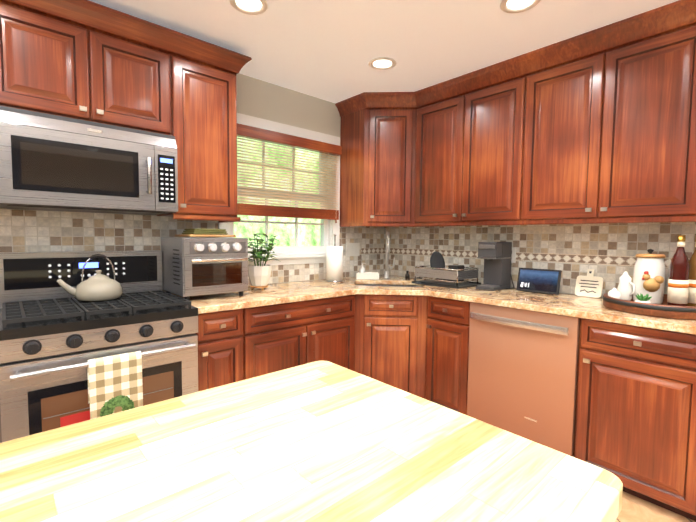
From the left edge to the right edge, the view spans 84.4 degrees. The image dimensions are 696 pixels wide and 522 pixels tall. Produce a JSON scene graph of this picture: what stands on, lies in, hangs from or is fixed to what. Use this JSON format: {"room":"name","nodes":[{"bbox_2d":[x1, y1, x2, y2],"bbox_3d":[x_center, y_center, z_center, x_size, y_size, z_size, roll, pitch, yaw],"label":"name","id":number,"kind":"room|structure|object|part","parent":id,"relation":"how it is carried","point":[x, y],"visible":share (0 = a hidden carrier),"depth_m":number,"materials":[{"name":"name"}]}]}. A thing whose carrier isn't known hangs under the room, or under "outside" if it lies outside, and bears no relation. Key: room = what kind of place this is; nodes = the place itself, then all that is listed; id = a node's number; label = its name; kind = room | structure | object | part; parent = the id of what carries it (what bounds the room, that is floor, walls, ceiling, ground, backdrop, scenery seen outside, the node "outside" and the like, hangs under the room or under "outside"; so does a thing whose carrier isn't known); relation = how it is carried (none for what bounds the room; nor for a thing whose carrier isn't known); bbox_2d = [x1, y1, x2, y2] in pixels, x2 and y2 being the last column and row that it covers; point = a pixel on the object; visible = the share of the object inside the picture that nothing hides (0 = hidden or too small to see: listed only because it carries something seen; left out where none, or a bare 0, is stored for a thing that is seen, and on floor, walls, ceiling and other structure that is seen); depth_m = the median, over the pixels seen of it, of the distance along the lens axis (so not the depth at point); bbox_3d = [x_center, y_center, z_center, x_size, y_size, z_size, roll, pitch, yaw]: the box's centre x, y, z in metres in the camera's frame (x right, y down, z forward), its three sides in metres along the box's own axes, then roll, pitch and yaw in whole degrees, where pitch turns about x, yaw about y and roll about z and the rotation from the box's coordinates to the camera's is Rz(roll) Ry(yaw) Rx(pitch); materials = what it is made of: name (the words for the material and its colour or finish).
{"room":"kitchen","nodes":[
{"label":"kitchen","id":0,"kind":"room"},
{"bbox_2d":[0,73,382,285],"bbox_3d":[-1.759,-0.086,2.053,5.900,2.440,0.150,-3,5,-42],"label":"wall","id":1,"kind":"structure","parent":0,"point":[258,98],"depth_m":3.01,"materials":[{"name":"grey paint"}]},
{"bbox_2d":[0,0,251,222],"bbox_3d":[-1.488,-0.735,1.888,2.027,1.016,0.385,-3,5,-42],"label":"upper cabinet","id":2,"kind":"object","parent":1,"relation":"attached to","point":[87,60],"visible":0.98,"depth_m":2.02,"materials":[{"name":"brown wood"}]},
{"bbox_2d":[0,106,177,214],"bbox_3d":[-1.333,-0.471,1.986,0.756,0.422,0.454,-3,5,-42],"label":"microwave","id":3,"kind":"object","parent":2,"relation":"attached to","point":[49,162],"visible":1,"depth_m":1.83,"materials":[{"name":"grey metal"}]},
{"bbox_2d":[0,209,385,291],"bbox_3d":[-1.021,-0.050,2.610,3.740,0.490,0.009,-3,5,-42],"label":"tile backsplash","id":4,"kind":"structure","parent":1,"relation":"attached to","point":[34,231],"depth_m":2.30,"materials":[{"name":"tile"}]},
{"bbox_2d":[346,243,359,255],"bbox_3d":[0.048,-0.106,3.554,0.163,0.123,0.008,-3,5,-42],"label":"switch plate","id":5,"kind":"object","parent":4,"relation":"attached to","point":[352,249],"visible":1,"depth_m":3.55,"materials":[{"name":"white plastic"}]},
{"bbox_2d":[218,113,339,264],"bbox_3d":[-0.534,-0.523,3.092,1.130,1.100,0.195,-3,5,-42],"label":"window","id":6,"kind":"structure","parent":1,"relation":"in","point":[295,258],"depth_m":3.16,"materials":[{"name":"white paint"}]},
{"bbox_3d":[-0.547,-0.524,3.107,0.934,0.924,0.081,-3,5,-42],"label":"window frame sash","id":7,"kind":"part","parent":6,"relation":"part of","materials":[{"name":"wood"}]},
{"bbox_2d":[237,123,341,155],"bbox_3d":[-0.458,-0.935,2.987,1.030,0.077,0.061,-3,5,-42],"label":"valance","id":8,"kind":"object","parent":6,"relation":"attached to","point":[258,134],"visible":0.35,"depth_m":2.94,"materials":[{"name":"brown wood"}]},
{"bbox_2d":[237,138,338,222],"bbox_3d":[-0.460,-0.604,3.006,1.001,0.584,0.050,-3,5,-42],"label":"window blinds slats","id":9,"kind":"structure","parent":8,"relation":"hanging from","point":[254,208],"depth_m":2.98,"materials":[{"name":"brown wood"}]},
{"bbox_2d":[195,295,354,391],"bbox_3d":[-0.569,0.675,2.637,1.156,0.874,0.646,-3,5,-42],"label":"base cabinet","id":10,"kind":"object","parent":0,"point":[236,345],"depth_m":2.33,"materials":[{"name":"brown wood"}]},
{"bbox_2d":[89,0,678,102],"bbox_3d":[0.038,-1.189,-0.011,5.900,0.050,5.500,-3,5,-42],"label":"ceiling","id":11,"kind":"structure","parent":0,"point":[327,50],"depth_m":2.18,"materials":[{"name":"white paint"}]},
{"bbox_2d":[229,0,267,14],"bbox_3d":[-0.493,-1.282,1.914,0.188,0.008,0.188,-3,5,-42],"label":"recessed light","id":12,"kind":"object","parent":11,"relation":"in","point":[253,7],"visible":1,"depth_m":1.93,"materials":[{"name":"white glass"}]},
{"bbox_2d":[368,57,395,69],"bbox_3d":[0.229,-1.315,2.561,0.188,0.008,0.188,-3,5,-42],"label":"recessed light","id":13,"kind":"object","parent":11,"relation":"in","point":[382,63],"visible":1,"depth_m":2.56,"materials":[{"name":"white glass"}]},
{"bbox_2d":[500,0,540,12],"bbox_3d":[0.843,-1.266,1.877,0.188,0.008,0.188,-3,5,-42],"label":"recessed light","id":14,"kind":"object","parent":11,"relation":"in","point":[513,6],"visible":1,"depth_m":1.91,"materials":[{"name":"white glass"}]},
{"bbox_2d":[615,491,695,521],"bbox_3d":[0.013,1.296,0.142,5.900,0.050,5.500,-3,5,-42],"label":"floor","id":15,"kind":"structure","parent":0,"point":[635,509],"depth_m":1.80,"materials":[{"name":"ceramic"}]},
{"bbox_2d":[0,250,197,442],"bbox_3d":[-1.246,0.555,1.939,0.760,1.185,0.712,-3,5,-42],"label":"gas range","id":16,"kind":"object","parent":15,"relation":"on","point":[55,336],"visible":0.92,"depth_m":1.78,"materials":[{"name":"grey metal"}]},
{"bbox_2d":[57,254,122,301],"bbox_3d":[-1.313,0.082,1.961,0.282,0.235,0.212,-3,5,-42],"label":"kettle","id":17,"kind":"object","parent":16,"relation":"on","point":[98,286],"visible":1,"depth_m":1.92,"materials":[{"name":"beige ceramic"}]},
{"bbox_2d":[87,351,142,419],"bbox_3d":[-1.016,0.568,1.683,0.200,0.316,0.051,-3,5,-42],"label":"dish towel","id":18,"kind":"object","parent":16,"relation":"hanging from","point":[115,383],"visible":0.79,"depth_m":1.66,"materials":[{"name":"beige fabric"}]},
{"bbox_2d":[0,361,622,521],"bbox_3d":[-0.418,0.795,0.367,1.590,0.915,0.753,-3,5,-42],"label":"kitchen island top","id":19,"kind":"object","parent":15,"relation":"on","point":[321,441],"visible":1,"depth_m":0.61,"materials":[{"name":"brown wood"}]},
{"bbox_2d":[354,294,427,398],"bbox_3d":[0.331,0.648,3.225,0.970,0.874,0.970,-3,5,-42],"label":"base cabinet","id":20,"kind":"object","parent":15,"relation":"on","point":[390,347],"visible":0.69,"depth_m":2.78,"materials":[{"name":"brown wood"}]},
{"bbox_2d":[171,274,695,334],"bbox_3d":[0.677,0.274,1.944,2.119,0.036,3.298,-3,5,-42],"label":"countertop","id":21,"kind":"structure","parent":20,"relation":"on","point":[573,305],"depth_m":2.38,"materials":[{"name":"beige stone"}]},
{"bbox_2d":[161,237,247,300],"bbox_3d":[-0.874,0.034,2.367,0.391,0.357,0.437,-3,5,-42],"label":"fryer toaster oven","id":22,"kind":"object","parent":21,"relation":"on","point":[194,266],"visible":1,"depth_m":2.23,"materials":[{"name":"silver metal"}]},
{"bbox_2d":[175,229,235,236],"bbox_3d":[-0.880,-0.173,2.372,0.280,0.049,0.260,-3,5,-42],"label":"cutting board","id":23,"kind":"object","parent":22,"relation":"on","point":[207,232],"visible":1,"depth_m":2.30,"materials":[{"name":"brown wood"}]},
{"bbox_2d":[248,233,280,289],"bbox_3d":[-0.605,0.001,2.647,0.286,0.395,0.300,-3,5,-42],"label":"potted plant","id":24,"kind":"object","parent":21,"relation":"on","point":[259,275],"visible":0.98,"depth_m":2.60,"materials":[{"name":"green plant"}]},
{"bbox_2d":[325,234,343,282],"bbox_3d":[-0.110,-0.024,3.169,0.156,0.391,0.156,-3,5,-42],"label":"paper towel holder","id":25,"kind":"object","parent":21,"relation":"on","point":[334,263],"visible":1,"depth_m":3.11,"materials":[{"name":"white paper"}]},
{"bbox_2d":[356,263,378,278],"bbox_3d":[0.176,0.088,3.426,0.200,0.141,0.085,1,4,3],"label":"sink caddy","id":26,"kind":"object","parent":21,"relation":"on","point":[361,274],"visible":1,"depth_m":3.39,"materials":[{"name":"white"}]},
{"bbox_2d":[356,284,420,286],"bbox_3d":[0.330,0.313,3.123,0.574,0.190,0.414,1,4,3],"label":"undermount sink basin","id":27,"kind":"object","parent":21,"relation":"in","point":[388,285],"visible":0.12,"depth_m":3.30,"materials":[{"name":"silver metal"}]},
{"bbox_2d":[384,231,394,277],"bbox_3d":[0.359,-0.053,3.415,0.190,0.428,0.167,-3,5,-42],"label":"pull-down faucet","id":28,"kind":"object","parent":21,"relation":"on","point":[386,274],"visible":1,"depth_m":3.48,"materials":[{"name":"silver metal"}]},
{"bbox_2d":[405,271,409,278],"bbox_3d":[0.540,0.123,3.493,0.040,0.070,0.039,-3,5,-42],"label":"soap dispenser","id":29,"kind":"object","parent":21,"relation":"on","point":[407,275],"visible":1,"depth_m":3.48,"materials":[{"name":"black plastic"}]},
{"bbox_2d":[411,251,480,288],"bbox_3d":[0.783,0.056,3.068,0.330,0.261,0.430,-3,5,-42],"label":"dish rack","id":30,"kind":"object","parent":21,"relation":"on","point":[454,276],"visible":1,"depth_m":2.98,"materials":[{"name":"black metal"}]},
{"bbox_2d":[476,242,511,290],"bbox_3d":[1.075,0.032,2.830,0.260,0.345,0.144,-3,5,-42],"label":"pod coffee maker","id":31,"kind":"object","parent":21,"relation":"on","point":[496,256],"visible":0.98,"depth_m":2.79,"materials":[{"name":"grey plastic"}]},
{"bbox_2d":[516,268,561,294],"bbox_3d":[1.322,0.135,2.649,0.102,0.165,0.275,-3,5,-42],"label":"smart display","id":32,"kind":"object","parent":21,"relation":"on","point":[545,281],"visible":1,"depth_m":2.62,"materials":[{"name":"black plastic"}]},
{"bbox_2d":[575,269,603,297],"bbox_3d":[1.554,0.142,2.474,0.055,0.178,0.150,-3,5,-42],"label":"sign plaque","id":33,"kind":"object","parent":21,"relation":"on","point":[590,284],"visible":0.98,"depth_m":2.47,"materials":[{"name":"beige wood"}]},
{"bbox_2d":[603,293,695,319],"bbox_3d":[1.641,0.229,2.020,0.504,0.062,0.504,-3,5,-42],"label":"wood tray","id":34,"kind":"object","parent":21,"relation":"on","point":[663,309],"visible":0.65,"depth_m":1.86,"materials":[{"name":"brown wood"}]},
{"bbox_2d":[608,271,634,300],"bbox_3d":[1.542,0.147,2.157,0.184,0.172,0.109,-3,5,-42],"label":"creamer","id":35,"kind":"object","parent":34,"relation":"on","point":[624,290],"visible":0.75,"depth_m":2.17,"materials":[{"name":"white ceramic"}]},
{"bbox_2d":[635,293,651,302],"bbox_3d":[1.547,0.206,2.014,0.071,0.071,0.071,-3,5,-42],"label":"succulent","id":36,"kind":"object","parent":34,"relation":"on","point":[643,299],"visible":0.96,"depth_m":2.00,"materials":[{"name":"green plant"}]},
{"bbox_2d":[633,249,665,303],"bbox_3d":[1.663,0.084,2.121,0.157,0.304,0.146,-3,5,-42],"label":"canister","id":37,"kind":"object","parent":34,"relation":"on","point":[649,274],"visible":0.92,"depth_m":2.07,"materials":[{"name":"white ceramic"}]},
{"bbox_2d":[667,235,689,305],"bbox_3d":[1.705,0.056,1.978,0.082,0.378,0.082,-3,5,-42],"label":"syrup bottle","id":38,"kind":"object","parent":34,"relation":"on","point":[678,280],"visible":0.94,"depth_m":1.95,"materials":[{"name":"red glass"}]},
{"bbox_2d":[687,235,695,306],"bbox_3d":[1.802,0.057,1.982,0.082,0.378,0.082,-3,5,-42],"label":"syrup bottle","id":39,"kind":"object","parent":34,"relation":"on","point":[692,287],"visible":0.6,"depth_m":1.97,"materials":[{"name":"brown glass"}]},
{"bbox_2d":[425,296,469,414],"bbox_3d":[0.891,0.677,2.843,0.646,0.874,0.349,-3,5,-42],"label":"base cabinet","id":40,"kind":"object","parent":15,"relation":"on","point":[447,353],"visible":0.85,"depth_m":2.63,"materials":[{"name":"brown wood"}]},
{"bbox_2d":[467,302,579,456],"bbox_3d":[1.199,0.704,2.460,0.665,0.872,0.626,-3,5,-42],"label":"dishwasher","id":41,"kind":"object","parent":15,"relation":"on","point":[522,372],"visible":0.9,"depth_m":2.23,"materials":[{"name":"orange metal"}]},
{"bbox_2d":[574,318,695,520],"bbox_3d":[1.613,0.732,2.060,0.618,0.874,0.515,-3,5,-42],"label":"base cabinet","id":42,"kind":"object","parent":15,"relation":"on","point":[635,428],"visible":0.96,"depth_m":1.82,"materials":[{"name":"brown wood"}]},
{"bbox_3d":[2.217,-0.038,1.926,0.150,2.440,5.350,-3,5,-42],"label":"wall","id":43,"kind":"structure","parent":0,"visible":0},
{"bbox_2d":[339,92,434,226],"bbox_3d":[0.360,-0.847,3.389,0.608,1.038,0.608,-3,5,-42],"label":"upper cabinet","id":44,"kind":"object","parent":43,"relation":"attached to","point":[377,129],"depth_m":3.17,"materials":[{"name":"brown wood"}]},
{"bbox_2d":[415,72,522,225],"bbox_3d":[0.963,-0.767,2.933,0.323,0.945,0.880,-3,5,-42],"label":"upper cabinet","id":45,"kind":"object","parent":43,"relation":"attached to","point":[467,140],"depth_m":2.78,"materials":[{"name":"brown wood"}]},
{"bbox_2d":[385,222,695,296],"bbox_3d":[1.473,-0.026,2.638,0.009,0.490,3.299,-3,5,-42],"label":"tile backsplash","id":46,"kind":"structure","parent":43,"relation":"attached to","point":[607,252],"depth_m":2.65,"materials":[{"name":"tile"}]},
{"bbox_2d":[511,247,515,262],"bbox_3d":[1.227,-0.045,2.897,0.008,0.115,0.075,-3,5,-42],"label":"outlet","id":47,"kind":"object","parent":46,"relation":"attached to","point":[513,259],"visible":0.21,"depth_m":2.88,"materials":[{"name":"white plastic"}]},
{"bbox_2d":[515,16,695,223],"bbox_3d":[1.550,-0.720,2.279,0.323,0.945,0.880,-3,5,-42],"label":"upper cabinet","id":48,"kind":"object","parent":43,"relation":"attached to","point":[597,126],"depth_m":2.13,"materials":[{"name":"brown wood"}]},
{"label":"outside","id":49,"kind":"structure","parent":0,"visible":0},
{"bbox_2d":[234,137,319,246],"bbox_3d":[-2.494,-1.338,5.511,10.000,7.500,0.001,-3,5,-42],"label":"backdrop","id":50,"kind":"structure","parent":49,"point":[315,233],"depth_m":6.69,"materials":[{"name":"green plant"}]}
]}

